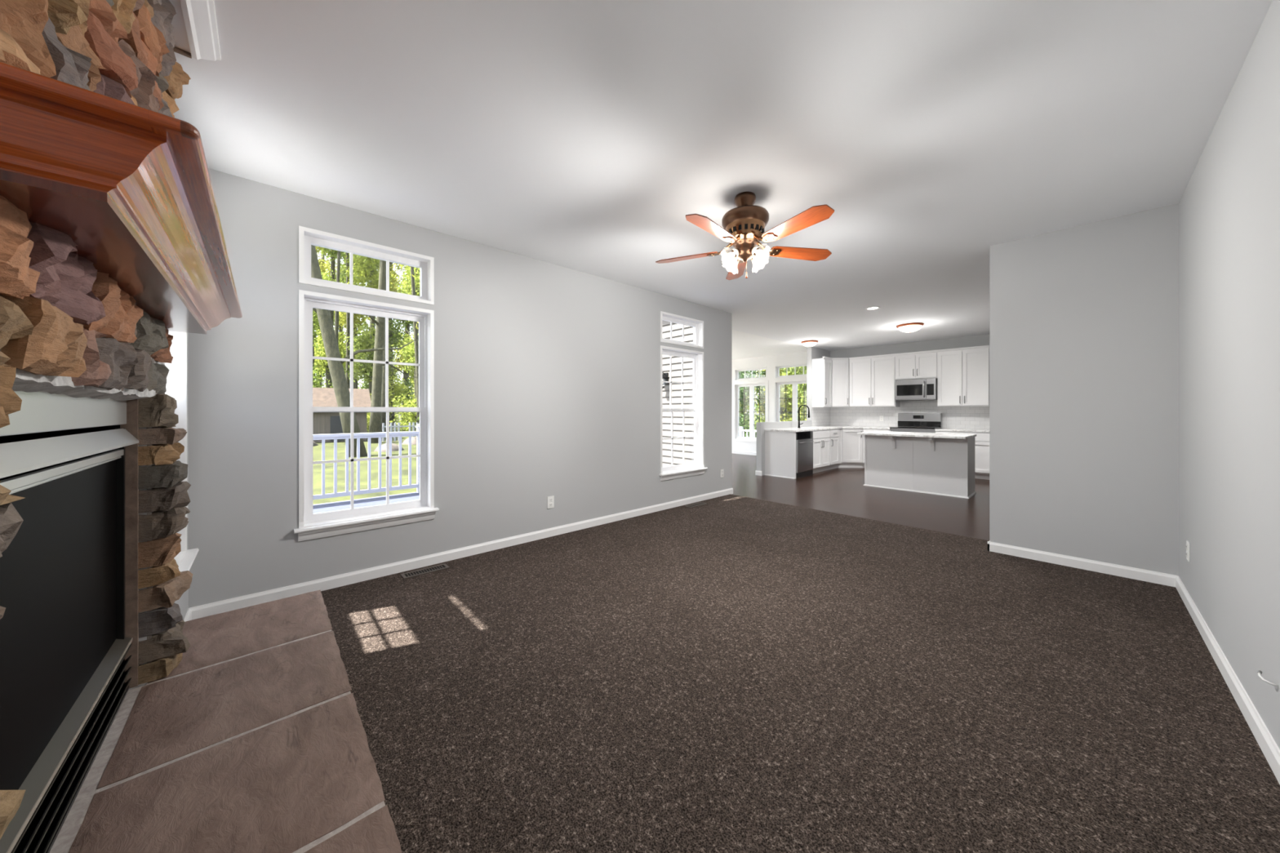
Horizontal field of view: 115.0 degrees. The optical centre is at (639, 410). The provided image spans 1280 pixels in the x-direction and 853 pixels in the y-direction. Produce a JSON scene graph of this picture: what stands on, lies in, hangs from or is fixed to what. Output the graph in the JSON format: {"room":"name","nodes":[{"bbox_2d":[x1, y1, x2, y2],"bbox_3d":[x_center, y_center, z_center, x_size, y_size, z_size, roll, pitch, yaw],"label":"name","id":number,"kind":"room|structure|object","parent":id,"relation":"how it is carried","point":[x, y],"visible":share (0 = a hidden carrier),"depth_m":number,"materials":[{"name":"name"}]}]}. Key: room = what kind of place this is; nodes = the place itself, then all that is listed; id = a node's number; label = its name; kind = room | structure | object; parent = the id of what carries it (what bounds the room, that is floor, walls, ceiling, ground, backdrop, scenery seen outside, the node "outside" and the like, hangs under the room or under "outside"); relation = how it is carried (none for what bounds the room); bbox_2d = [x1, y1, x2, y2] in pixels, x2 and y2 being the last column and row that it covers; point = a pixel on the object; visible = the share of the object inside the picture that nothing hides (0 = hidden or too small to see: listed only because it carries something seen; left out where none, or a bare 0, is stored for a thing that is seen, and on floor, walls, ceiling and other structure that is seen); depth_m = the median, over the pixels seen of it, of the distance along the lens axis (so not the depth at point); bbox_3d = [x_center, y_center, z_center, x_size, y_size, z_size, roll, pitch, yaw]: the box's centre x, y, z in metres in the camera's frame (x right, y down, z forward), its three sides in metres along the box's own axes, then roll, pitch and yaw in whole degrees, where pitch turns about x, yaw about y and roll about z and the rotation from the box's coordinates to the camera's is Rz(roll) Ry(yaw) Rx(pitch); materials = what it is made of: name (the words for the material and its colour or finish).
{"room":"living room","nodes":[
{"label":"living room","id":0,"kind":"room"},
{"bbox_2d":[128,113,188,690],"bbox_3d":[-1.372,-0.155,0.877,0.170,2.820,4.310,0,0,-43],"label":"wall","id":1,"kind":"structure","parent":0,"point":[181,603],"depth_m":2.33,"materials":[{"name":"grey paint"}]},
{"bbox_2d":[168,0,191,53],"bbox_3d":[-1.224,-1.450,0.929,0.110,0.030,1.825,0,0,-43],"label":"trim","id":2,"kind":"structure","parent":1,"relation":"attached to","point":[177,23],"depth_m":1.53,"materials":[{"name":"white paint"}]},
{"bbox_2d":[160,331,199,572],"bbox_3d":[-2.352,0.112,2.008,0.182,1.541,0.780,0,0,-43],"label":"window","id":3,"kind":"structure","parent":1,"relation":"in","point":[175,386],"depth_m":2.27,"materials":[{"name":"white"}]},
{"bbox_2d":[173,47,191,58],"bbox_3d":[-1.846,-1.443,1.605,0.109,0.044,0.012,0,0,-43],"label":"trim","id":4,"kind":"structure","parent":1,"relation":"attached to","point":[177,50],"depth_m":1.62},
{"bbox_2d":[183,608,191,621],"bbox_3d":[-1.295,1.211,0.928,0.014,0.088,4.040,0,0,-43],"label":"baseboard","id":5,"kind":"structure","parent":1,"relation":"attached to","point":[188,617],"depth_m":2.35,"materials":[{"name":"white"}]},
{"bbox_2d":[180,0,221,61],"bbox_3d":[-1.154,-1.443,0.997,0.083,0.044,1.830,0,0,-43],"label":"trim","id":6,"kind":"structure","parent":1,"relation":"attached to","point":[199,15],"depth_m":1.53,"materials":[{"name":"white"}]},
{"bbox_2d":[188,168,732,608],"bbox_3d":[-0.756,-0.155,4.274,5.680,2.820,0.150,0,0,-43],"label":"wall","id":7,"kind":"structure","parent":0,"point":[547,375],"depth_m":3.45,"materials":[{"name":"grey paint"}]},
{"bbox_2d":[293,289,439,541],"bbox_3d":[-2.016,0.034,3.063,0.895,1.696,0.182,0,0,-43],"label":"window","id":8,"kind":"structure","parent":7,"relation":"in","point":[312,526],"depth_m":3.03,"materials":[{"name":"white"}]},
{"bbox_2d":[312,312,419,407],"bbox_3d":[-2.066,-0.375,3.117,0.683,0.708,0.014,0,0,-43],"label":"grille","id":9,"kind":"object","parent":8,"relation":"attached to","point":[387,316],"depth_m":3.17,"materials":[{"name":"white plastic"}]},
{"bbox_2d":[312,411,420,509],"bbox_3d":[-2.050,0.368,3.100,0.683,0.722,0.014,0,0,-43],"label":"grille","id":10,"kind":"object","parent":8,"relation":"attached to","point":[387,457],"depth_m":3.14,"materials":[{"name":"white plastic"}]},
{"bbox_2d":[298,225,434,304],"bbox_3d":[-2.031,-1.052,3.079,0.843,0.383,0.139,0,0,-43],"label":"window","id":11,"kind":"structure","parent":7,"relation":"in","point":[308,237],"depth_m":3.03,"materials":[{"name":"white"}]},
{"bbox_2d":[349,252,389,290],"bbox_3d":[-2.058,-1.052,3.109,0.252,0.243,0.014,0,0,-43],"label":"grille","id":12,"kind":"object","parent":11,"relation":"attached to","point":[364,254],"depth_m":3.09,"materials":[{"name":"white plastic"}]},
{"bbox_2d":[190,488,733,619],"bbox_3d":[-0.632,1.211,4.276,5.524,0.088,0.014,0,0,-43],"label":"baseboard","id":13,"kind":"structure","parent":7,"relation":"attached to","point":[335,581],"depth_m":3.22,"materials":[{"name":"white"}]},
{"bbox_2d":[546,495,554,508],"bbox_3d":[-0.885,0.910,4.045,0.074,0.120,0.010,0,0,-43],"label":"wall outlet","id":14,"kind":"object","parent":7,"relation":"attached to","point":[550,500],"visible":1,"depth_m":4.04,"materials":[{"name":"white plastic"}]},
{"bbox_2d":[660,311,703,348],"bbox_3d":[0.528,-1.052,5.437,0.853,0.383,0.139,0,0,-43],"label":"window","id":15,"kind":"structure","parent":7,"relation":"in","point":[698,325],"depth_m":5.51,"materials":[{"name":"white"}]},
{"bbox_2d":[670,321,684,342],"bbox_3d":[0.501,-1.052,5.467,0.256,0.243,0.014,0,0,-43],"label":"grille","id":16,"kind":"object","parent":15,"relation":"attached to","point":[678,322],"depth_m":5.45,"materials":[{"name":"white plastic"}]},
{"bbox_2d":[658,345,707,480],"bbox_3d":[0.543,0.034,5.421,0.905,1.696,0.182,0,0,-43],"label":"window","id":17,"kind":"structure","parent":7,"relation":"in","point":[672,472],"depth_m":5.57,"materials":[{"name":"white"}]},
{"bbox_2d":[662,355,693,408],"bbox_3d":[0.493,-0.375,5.475,0.693,0.708,0.014,0,0,-43],"label":"grille","id":18,"kind":"object","parent":17,"relation":"attached to","point":[682,356],"depth_m":5.55,"materials":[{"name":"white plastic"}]},
{"bbox_2d":[662,411,694,466],"bbox_3d":[0.509,0.368,5.458,0.693,0.722,0.014,0,0,-43],"label":"grille","id":19,"kind":"object","parent":17,"relation":"attached to","point":[691,464],"depth_m":5.52,"materials":[{"name":"white plastic"}]},
{"bbox_2d":[662,320,693,466],"bbox_3d":[-0.154,0.101,7.644,0.025,3.808,3.988,0,0,-43],"label":"wall","id":20,"kind":"structure","parent":0,"point":[677,329],"depth_m":6.79,"materials":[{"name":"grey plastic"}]},
{"bbox_2d":[662,372,668,388],"bbox_3d":[0.383,-0.509,6.921,0.174,0.288,0.170,0,0,-43],"label":"wall lantern","id":21,"kind":"object","parent":20,"relation":"attached to","point":[664,375],"visible":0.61,"depth_m":6.94,"materials":[{"name":"black metal"}]},
{"bbox_2d":[172,0,1272,359],"bbox_3d":[1.444,-1.525,5.702,10.850,0.120,9.070,0,0,-43],"label":"ceiling","id":22,"kind":"structure","parent":0,"point":[582,135],"depth_m":2.10,"materials":[{"name":"white paint"}]},
{"bbox_2d":[655,191,834,279],"bbox_3d":[0.704,-1.179,2.756,1.223,0.571,1.248,0,0,-43],"label":"ceiling fan","id":23,"kind":"object","parent":22,"relation":"hanging from","point":[744,225],"visible":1,"depth_m":2.70,"materials":[{"name":"brown metal"}]},
{"bbox_2d":[800,340,817,346],"bbox_3d":[3.595,-1.405,8.642,0.337,0.119,0.337,0,0,-43],"label":"flush ceiling light","id":24,"kind":"object","parent":22,"relation":"attached to","point":[806,343],"visible":1,"depth_m":8.54,"materials":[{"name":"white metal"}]},
{"bbox_2d":[896,322,924,333],"bbox_3d":[4.617,-1.398,6.973,0.398,0.133,0.398,0,0,-43],"label":"flush ceiling light","id":25,"kind":"object","parent":22,"relation":"attached to","point":[913,326],"visible":1,"depth_m":6.86,"materials":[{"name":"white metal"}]},
{"bbox_2d":[732,351,806,452],"bbox_3d":[3.418,-0.195,11.307,0.150,2.900,3.400,0,0,-43],"label":"wall","id":26,"kind":"structure","parent":0,"point":[770,362],"depth_m":11.11,"materials":[{"name":"white paint"}]},
{"bbox_2d":[733,366,766,381],"bbox_3d":[3.156,-1.035,11.569,0.139,0.348,1.048,0,0,-43],"label":"window","id":27,"kind":"structure","parent":26,"relation":"in","point":[735,371],"depth_m":11.62,"materials":[{"name":"white"}]},
{"bbox_2d":[733,380,768,442],"bbox_3d":[3.154,0.035,11.567,0.146,1.720,1.140,0,0,-43],"label":"window","id":28,"kind":"structure","parent":26,"relation":"in","point":[736,385],"depth_m":11.61,"materials":[{"name":"white"}]},
{"bbox_2d":[738,386,749,436],"bbox_3d":[3.013,0.035,11.776,0.014,1.452,0.374,0,0,-43],"label":"grille","id":29,"kind":"object","parent":28,"relation":"attached to","point":[744,411],"depth_m":11.81,"materials":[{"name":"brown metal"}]},
{"bbox_2d":[753,386,764,425],"bbox_3d":[3.350,0.035,11.410,0.014,1.452,0.374,0,0,-43],"label":"grille","id":30,"kind":"object","parent":28,"relation":"attached to","point":[759,398],"depth_m":11.44,"materials":[{"name":"brown metal"}]},
{"bbox_2d":[773,377,806,422],"bbox_3d":[4.021,0.035,10.626,0.146,1.720,1.140,0,0,-43],"label":"window","id":31,"kind":"structure","parent":26,"relation":"in","point":[776,383],"depth_m":10.77,"materials":[{"name":"white"}]},
{"bbox_2d":[779,384,792,421],"bbox_3d":[3.880,0.035,10.835,0.014,1.452,0.374,0,0,-43],"label":"grille","id":32,"kind":"object","parent":31,"relation":"attached to","point":[785,411],"depth_m":10.83,"materials":[{"name":"brown metal"}]},
{"bbox_2d":[796,383,806,420],"bbox_3d":[4.218,0.035,10.468,0.014,1.452,0.374,0,0,-43],"label":"grille","id":33,"kind":"object","parent":31,"relation":"attached to","point":[804,397],"depth_m":10.50,"materials":[{"name":"brown metal"}]},
{"bbox_2d":[774,363,806,378],"bbox_3d":[4.024,-1.035,10.628,0.139,0.348,1.048,0,0,-43],"label":"window","id":34,"kind":"structure","parent":26,"relation":"in","point":[777,375],"depth_m":10.74,"materials":[{"name":"white"}]},
{"bbox_2d":[786,366,804,375],"bbox_3d":[4.053,-1.035,10.655,0.014,0.208,0.472,0,0,-43],"label":"grille","id":35,"kind":"object","parent":34,"relation":"attached to","point":[786,366],"depth_m":10.66,"materials":[{"name":"white plastic"}]},
{"bbox_2d":[756,346,830,475],"bbox_3d":[3.463,-0.155,8.963,3.160,2.820,0.110,0,0,-43],"label":"wall","id":36,"kind":"structure","parent":0,"point":[761,426],"depth_m":8.94,"materials":[{"name":"grey paint"}]},
{"bbox_2d":[732,449,762,475],"bbox_3d":[1.629,1.205,9.507,4.920,0.100,3.424,0,0,-43],"label":"baseboard","id":37,"kind":"structure","parent":36,"relation":"attached to","point":[734,451],"depth_m":11.52,"materials":[{"name":"white"}]},
{"bbox_2d":[812,356,831,407],"bbox_3d":[4.181,-0.645,9.334,0.398,1.131,0.313,0,0,-43],"label":"upper cabinet","id":38,"kind":"object","parent":36,"relation":"attached to","point":[821,367],"visible":1,"depth_m":9.22,"materials":[{"name":"white paint"}]},
{"bbox_2d":[320,493,1279,852],"bbox_3d":[0.697,1.292,2.763,5.470,0.086,4.080,0,0,-43],"label":"floor","id":39,"kind":"structure","parent":0,"point":[729,673],"depth_m":1.75,"materials":[{"name":"carpet"}]},
{"bbox_2d":[0,0,401,852],"bbox_3d":[-1.342,-0.089,1.103,0.960,2.674,2.543,0,0,-43],"label":"fireplace","id":40,"kind":"object","parent":39,"relation":"on","point":[245,732],"visible":1,"depth_m":1.04,"materials":[{"name":"stone"}]},
{"bbox_2d":[0,428,138,477],"bbox_3d":[-1.441,0.093,1.024,0.040,0.056,1.336,0,0,-43],"label":"hood","id":41,"kind":"object","parent":40,"relation":"attached to","point":[16,457],"depth_m":0.97,"materials":[{"name":"grey paint"}]},
{"bbox_2d":[0,61,182,136],"bbox_3d":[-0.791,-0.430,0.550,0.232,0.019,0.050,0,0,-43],"label":"shelf","id":42,"kind":"object","parent":40,"relation":"attached to","point":[19,86],"depth_m":0.56,"materials":[{"name":"brown wood"}]},
{"bbox_2d":[400,563,449,579],"bbox_3d":[-1.664,1.245,3.164,0.320,0.007,0.110,0,0,-43],"label":"floor vent","id":43,"kind":"object","parent":39,"relation":"in","point":[435,568],"visible":1,"depth_m":3.16,"materials":[{"name":"brown metal"}]},
{"bbox_2d":[731,453,989,540],"bbox_3d":[3.509,1.295,7.570,5.180,0.080,9.020,0,0,-43],"label":"floor","id":44,"kind":"structure","parent":0,"point":[842,491],"depth_m":5.78,"materials":[{"name":"brown wood"}]},
{"bbox_2d":[764,431,795,479],"bbox_3d":[2.651,0.825,7.723,0.064,0.860,0.608,0,0,-43],"label":"peninsula end panel","id":45,"kind":"object","parent":44,"relation":"on","point":[780,446],"visible":1,"depth_m":7.69,"materials":[{"name":"white paint"}]},
{"bbox_2d":[795,431,813,478],"bbox_3d":[2.948,0.827,7.923,0.638,0.856,0.641,0,0,-43],"label":"dishwasher","id":46,"kind":"object","parent":44,"relation":"on","point":[804,440],"visible":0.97,"depth_m":7.69,"materials":[{"name":"silver metal"}]},
{"bbox_2d":[812,429,830,473],"bbox_3d":[3.463,0.825,8.435,0.798,0.860,0.663,0,0,-43],"label":"base cabinet","id":47,"kind":"object","parent":44,"relation":"on","point":[821,443],"visible":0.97,"depth_m":8.21,"materials":[{"name":"white paint"}]},
{"bbox_2d":[826,428,840,470],"bbox_3d":[3.985,0.825,8.916,0.610,0.860,0.663,0,0,-43],"label":"base cabinet","id":48,"kind":"object","parent":44,"relation":"on","point":[834,434],"visible":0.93,"depth_m":8.70,"materials":[{"name":"white paint"}]},
{"bbox_2d":[838,428,863,467],"bbox_3d":[4.646,0.825,9.332,0.916,0.860,0.945,0,0,-43],"label":"base cabinet","id":49,"kind":"object","parent":44,"relation":"on","point":[851,443],"visible":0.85,"depth_m":8.90,"materials":[{"name":"white paint"}]},
{"bbox_2d":[764,425,890,431],"bbox_3d":[4.038,0.379,8.414,3.053,0.032,1.472,0,0,-43],"label":"countertop","id":50,"kind":"structure","parent":49,"relation":"on","point":[826,427],"depth_m":8.49,"materials":[{"name":"stone"}]},
{"bbox_2d":[797,404,809,427],"bbox_3d":[3.398,0.119,8.458,0.056,0.486,0.260,0,0,-43],"label":"kitchen faucet","id":51,"kind":"object","parent":50,"relation":"on","point":[799,414],"visible":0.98,"depth_m":8.51,"materials":[{"name":"black metal"}]},
{"bbox_2d":[862,428,890,467],"bbox_3d":[5.241,0.825,8.880,0.653,0.860,0.528,0,0,-43],"label":"base cabinet","id":52,"kind":"object","parent":44,"relation":"on","point":[864,429],"visible":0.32,"depth_m":8.86,"materials":[{"name":"white paint"}]},
{"bbox_2d":[889,413,942,432],"bbox_3d":[5.669,0.645,8.388,0.687,1.180,0.770,0,0,-43],"label":"range","id":53,"kind":"object","parent":44,"relation":"on","point":[907,422],"visible":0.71,"depth_m":8.44,"materials":[{"name":"silver metal"}]},
{"bbox_2d":[889,426,941,429],"bbox_3d":[5.650,0.351,8.371,0.545,0.016,0.770,0,0,-43],"label":"cooktop","id":54,"kind":"object","parent":53,"relation":"in","point":[897,427],"depth_m":8.35,"materials":[{"name":"black glass"}]},
{"bbox_2d":[863,435,976,498],"bbox_3d":[4.371,0.825,6.464,0.770,0.860,1.394,0,0,-43],"label":"kitchen island","id":55,"kind":"object","parent":44,"relation":"on","point":[928,465],"visible":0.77,"depth_m":6.25,"materials":[{"name":"white paint"}]},
{"bbox_2d":[857,431,976,439],"bbox_3d":[4.355,0.379,6.460,0.860,0.032,1.406,0,0,-43],"label":"island countertop","id":56,"kind":"structure","parent":55,"relation":"on","point":[960,436],"depth_m":6.24,"materials":[{"name":"stone"}]},
{"bbox_2d":[935,431,989,479],"bbox_3d":[6.237,0.825,7.799,0.653,0.860,0.858,0,0,-43],"label":"base cabinet","id":57,"kind":"object","parent":44,"relation":"on","point":[981,440],"visible":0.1,"depth_m":7.42,"materials":[{"name":"white paint"}]},
{"bbox_2d":[934,428,989,432],"bbox_3d":[6.247,0.379,7.808,0.626,0.032,0.860,0,0,-43],"label":"countertop","id":58,"kind":"structure","parent":57,"relation":"on","point":[938,429],"depth_m":7.71,"materials":[{"name":"stone"}]},
{"bbox_2d":[830,333,989,426],"bbox_3d":[6.540,-0.155,8.065,0.150,2.820,5.600,0,0,-43],"label":"wall","id":59,"kind":"structure","parent":0,"point":[980,340],"depth_m":8.69,"materials":[{"name":"grey paint"}]},
{"bbox_2d":[831,357,849,407],"bbox_3d":[4.630,-0.645,9.581,0.602,1.131,0.559,0,0,-43],"label":"upper cabinet","id":60,"kind":"object","parent":59,"relation":"attached to","point":[840,366],"visible":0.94,"depth_m":9.38,"materials":[{"name":"white paint"}]},
{"bbox_2d":[848,353,899,407],"bbox_3d":[5.221,-0.645,9.116,0.363,1.131,0.930,0,0,-43],"label":"upper cabinet","id":61,"kind":"object","parent":59,"relation":"attached to","point":[872,378],"visible":0.99,"depth_m":8.99,"materials":[{"name":"white paint"}]},
{"bbox_2d":[812,400,989,429],"bbox_3d":[5.375,0.009,8.481,1.000,0.708,3.190,0,0,-43],"label":"tile backsplash","id":62,"kind":"structure","parent":59,"relation":"attached to","point":[953,417],"depth_m":8.91,"materials":[{"name":"white tile"}]},
{"bbox_2d":[895,350,937,380],"bbox_3d":[5.786,-0.930,8.503,0.363,0.561,0.733,0,0,-43],"label":"upper cabinet","id":63,"kind":"object","parent":59,"relation":"attached to","point":[921,364],"visible":0.98,"depth_m":8.39,"materials":[{"name":"white paint"}]},
{"bbox_2d":[895,377,937,400],"bbox_3d":[5.758,-0.428,8.471,0.445,0.429,0.707,0,0,-43],"label":"microwave","id":64,"kind":"object","parent":63,"relation":"attached to","point":[917,389],"visible":0.99,"depth_m":8.33,"materials":[{"name":"silver metal"}]},
{"bbox_2d":[937,345,989,406],"bbox_3d":[6.306,-0.645,7.938,0.363,1.131,0.798,0,0,-43],"label":"upper cabinet","id":65,"kind":"object","parent":59,"relation":"attached to","point":[962,373],"visible":0.98,"depth_m":7.82,"materials":[{"name":"white paint"}]},
{"bbox_2d":[989,203,1178,575],"bbox_3d":[3.504,-0.155,3.296,0.120,2.820,1.020,0,0,-43],"label":"wall partition","id":66,"kind":"structure","parent":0,"point":[1084,319],"depth_m":3.20,"materials":[{"name":"grey paint"}]},
{"bbox_2d":[987,541,1178,586],"bbox_3d":[3.499,1.211,3.301,0.148,0.088,1.034,0,0,-43],"label":"baseboard","id":67,"kind":"structure","parent":66,"relation":"attached to","point":[1151,576],"depth_m":3.19,"materials":[{"name":"white"}]},
{"bbox_2d":[1178,0,1279,749],"bbox_3d":[1.959,-0.155,1.098,5.370,2.820,0.120,0,0,-43],"label":"wall","id":68,"kind":"structure","parent":0,"point":[1229,204],"depth_m":1.80,"materials":[{"name":"grey paint"}]},
{"bbox_2d":[1186,540,1190,561],"bbox_3d":[3.492,0.895,2.600,0.074,0.120,0.010,0,0,-43],"label":"wall outlet","id":69,"kind":"object","parent":68,"relation":"attached to","point":[1188,544],"visible":1,"depth_m":2.58,"materials":[{"name":"white plastic"}]},
{"bbox_2d":[1175,575,1279,784],"bbox_3d":[1.932,1.211,1.164,5.080,0.088,0.014,0,0,-43],"label":"baseboard","id":70,"kind":"structure","parent":68,"relation":"attached to","point":[1263,736],"depth_m":1.75,"materials":[{"name":"white"}]},
{"label":"outside","id":71,"kind":"structure","parent":0,"visible":0},
{"bbox_2d":[312,416,803,504],"bbox_3d":[-12.684,1.645,35.904,110.000,1.048,110.000,0,0,-43],"label":"lawn","id":72,"kind":"structure","parent":71,"point":[329,446],"depth_m":12.87,"materials":[{"name":"green plant"}]},
{"bbox_2d":[312,245,331,387],"bbox_3d":[-24.872,-8.281,30.022,3.981,19.983,4.060,0,0,20],"label":"tree","id":73,"kind":"object","parent":72,"relation":"on","point":[314,313],"visible":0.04,"depth_m":30.44,"materials":[{"name":"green plant"}]},
{"bbox_2d":[314,252,340,387],"bbox_3d":[-32.971,-7.534,41.811,3.897,19.665,4.350,0,0,-13],"label":"tree","id":74,"kind":"object","parent":72,"relation":"on","point":[327,266],"visible":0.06,"depth_m":41.84,"materials":[{"name":"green plant"}]},
{"bbox_2d":[322,259,346,386],"bbox_3d":[-34.540,-7.818,46.954,4.219,19.016,4.006,0,0,38],"label":"tree","id":75,"kind":"object","parent":72,"relation":"on","point":[340,326],"visible":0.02,"depth_m":46.76,"materials":[{"name":"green plant"}]},
{"bbox_2d":[314,246,356,387],"bbox_3d":[-26.435,-8.060,34.832,4.414,19.505,4.077,0,0,-15],"label":"tree","id":76,"kind":"object","parent":72,"relation":"on","point":[322,365],"visible":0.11,"depth_m":34.59,"materials":[{"name":"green plant"}]},
{"bbox_2d":[334,250,340,346],"bbox_3d":[-22.179,-7.268,29.733,1.186,18.004,0.551,0,0,39],"label":"tree","id":77,"kind":"object","parent":72,"relation":"on","point":[338,268],"visible":0.13,"depth_m":29.57,"materials":[{"name":"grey plant"}]},
{"bbox_2d":[312,387,371,442],"bbox_3d":[-19.505,0.197,22.128,8.000,3.000,4.120,0,0,-39],"label":"garden shed","id":78,"kind":"object","parent":72,"relation":"on","point":[323,423],"visible":0.15,"depth_m":22.33,"materials":[{"name":"brown"}]},
{"bbox_2d":[345,252,350,388],"bbox_3d":[-24.146,-7.296,34.252,0.707,18.010,1.307,0,0,-2],"label":"tree","id":79,"kind":"object","parent":72,"relation":"on","point":[348,314],"visible":0.25,"depth_m":33.88,"materials":[{"name":"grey plant"}]},
{"bbox_2d":[333,253,370,388],"bbox_3d":[-27.956,-7.221,39.886,4.383,20.234,4.377,0,0,-43],"label":"tree","id":80,"kind":"object","parent":72,"relation":"on","point":[343,318],"visible":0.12,"depth_m":39.35,"materials":[{"name":"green plant"}]},
{"bbox_2d":[311,244,418,457],"bbox_3d":[-13.528,-6.221,16.651,7.117,16.464,5.395,0,0,-43],"label":"tree","id":81,"kind":"object","parent":72,"relation":"on","point":[340,384],"visible":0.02,"depth_m":16.21,"materials":[{"name":"grey plant"}]},
{"bbox_2d":[334,253,401,431],"bbox_3d":[-21.879,-7.638,32.870,4.714,19.305,4.184,0,0,14],"label":"tree","id":82,"kind":"object","parent":72,"relation":"on","point":[366,369],"visible":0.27,"depth_m":32.39,"materials":[{"name":"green plant"}]},
{"bbox_2d":[356,258,379,389],"bbox_3d":[-29.564,-8.302,44.923,4.012,19.978,4.258,0,0,36],"label":"tree","id":83,"kind":"object","parent":72,"relation":"on","point":[365,385],"visible":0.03,"depth_m":44.48,"materials":[{"name":"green plant"}]},
{"bbox_2d":[373,443,404,452],"bbox_3d":[-11.508,1.708,18.701,1.249,0.442,1.049,0,0,-43],"label":"boulder","id":84,"kind":"object","parent":72,"relation":"on","point":[395,447],"visible":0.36,"depth_m":18.50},
{"bbox_2d":[365,262,413,427],"bbox_3d":[-23.290,-8.329,37.877,3.976,20.044,4.139,0,0,43],"label":"tree","id":85,"kind":"object","parent":72,"relation":"on","point":[394,389],"visible":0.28,"depth_m":37.76,"materials":[{"name":"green plant"}]},
{"bbox_2d":[381,317,399,432],"bbox_3d":[-16.946,-7.250,27.147,1.654,18.007,0.450,0,0,4],"label":"tree","id":86,"kind":"object","parent":72,"relation":"on","point":[383,414],"visible":0.33,"depth_m":27.01,"materials":[{"name":"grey plant"}]},
{"bbox_2d":[366,259,414,443],"bbox_3d":[-14.243,-7.239,22.066,4.977,18.163,5.612,0,0,-43],"label":"tree","id":87,"kind":"object","parent":72,"relation":"on","point":[375,426],"visible":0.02,"depth_m":21.80,"materials":[{"name":"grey plant"}]},
{"bbox_2d":[392,275,403,423],"bbox_3d":[-31.101,-7.310,50.248,4.199,19.942,4.204,0,0,-12],"label":"tree","id":88,"kind":"object","parent":72,"relation":"on","point":[396,418],"visible":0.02,"depth_m":50.57,"materials":[{"name":"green plant"}]},
{"bbox_2d":[382,422,417,441],"bbox_3d":[-13.430,1.219,23.653,2.600,1.050,0.090,0,0,-43],"label":"picket fence","id":89,"kind":"object","parent":72,"relation":"on","point":[413,425],"visible":0.38,"depth_m":23.30,"materials":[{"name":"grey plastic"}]},
{"bbox_2d":[392,262,413,424],"bbox_3d":[-24.622,-8.043,43.064,4.130,19.547,4.504,0,0,-17],"label":"tree","id":90,"kind":"object","parent":72,"relation":"on","point":[406,383],"visible":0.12,"depth_m":42.60,"materials":[{"name":"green plant"}]},
{"bbox_2d":[389,264,419,431],"bbox_3d":[-17.110,-7.683,31.331,4.044,19.889,4.244,0,0,2],"label":"tree","id":91,"kind":"object","parent":72,"relation":"on","point":[409,416],"visible":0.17,"depth_m":30.59,"materials":[{"name":"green plant"}]},
{"bbox_2d":[401,436,417,444],"bbox_3d":[-12.073,1.641,21.812,1.178,0.476,1.270,0,0,-43],"label":"boulder","id":92,"kind":"object","parent":72,"relation":"on","point":[414,439],"visible":0.51,"depth_m":21.43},
{"bbox_2d":[405,266,419,423],"bbox_3d":[-14.974,-7.225,26.812,1.389,18.008,0.549,0,0,15],"label":"tree","id":93,"kind":"object","parent":72,"relation":"on","point":[412,278],"visible":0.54,"depth_m":26.73,"materials":[{"name":"grey plant"}]},
{"bbox_2d":[739,426,756,437],"bbox_3d":[3.728,1.352,14.992,0.100,1.514,6.100,0,0,-43],"label":"railing","id":94,"kind":"object","parent":72,"relation":"on","point":[741,428],"visible":0.02,"depth_m":14.91,"materials":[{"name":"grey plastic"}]},
{"bbox_2d":[739,370,762,436],"bbox_3d":[5.040,-3.368,21.968,3.483,11.260,3.268,0,0,31],"label":"tree","id":95,"kind":"object","parent":72,"relation":"on","point":[740,406],"visible":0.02,"depth_m":21.60,"materials":[{"name":"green plant"}]},
{"bbox_2d":[738,369,764,437],"bbox_3d":[4.138,-3.111,17.726,3.292,10.747,3.499,0,0,20],"label":"tree","id":96,"kind":"object","parent":72,"relation":"on","point":[741,374],"visible":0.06,"depth_m":17.50,"materials":[{"name":"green plant"}]},
{"bbox_2d":[754,369,765,424],"bbox_3d":[9.134,-3.485,28.711,3.617,11.496,3.596,0,0,17],"label":"tree","id":97,"kind":"object","parent":72,"relation":"on","point":[762,407],"visible":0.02,"depth_m":28.66,"materials":[{"name":"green plant"}]},
{"bbox_2d":[754,368,806,427],"bbox_3d":[8.185,-3.485,23.680,3.571,11.496,3.624,0,0,38],"label":"tree","id":98,"kind":"object","parent":72,"relation":"on","point":[763,373],"visible":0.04,"depth_m":23.57,"materials":[{"name":"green plant"}]},
{"bbox_2d":[757,367,806,421],"bbox_3d":[7.189,-3.368,19.270,3.558,11.260,3.354,0,0,11],"label":"tree","id":99,"kind":"object","parent":72,"relation":"on","point":[782,404],"visible":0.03,"depth_m":18.83,"materials":[{"name":"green plant"}]},
{"bbox_2d":[779,366,806,421],"bbox_3d":[6.465,-3.111,15.373,3.493,10.747,3.301,0,0,-43],"label":"tree","id":100,"kind":"object","parent":72,"relation":"on","point":[800,386],"visible":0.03,"depth_m":15.13,"materials":[{"name":"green plant"}]},
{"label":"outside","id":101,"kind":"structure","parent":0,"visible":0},
{"bbox_2d":[312,492,419,513],"bbox_3d":[-3.144,1.417,4.929,8.055,0.025,4.048,0,0,-43],"label":"floor","id":102,"kind":"structure","parent":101,"point":[340,505],"depth_m":6.24,"materials":[{"name":"white"}]},
{"bbox_2d":[312,423,419,499],"bbox_3d":[-5.423,0.815,5.473,4.640,1.180,0.130,0,0,-43],"label":"deck railing","id":103,"kind":"object","parent":102,"relation":"on","point":[361,435],"visible":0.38,"depth_m":6.47,"materials":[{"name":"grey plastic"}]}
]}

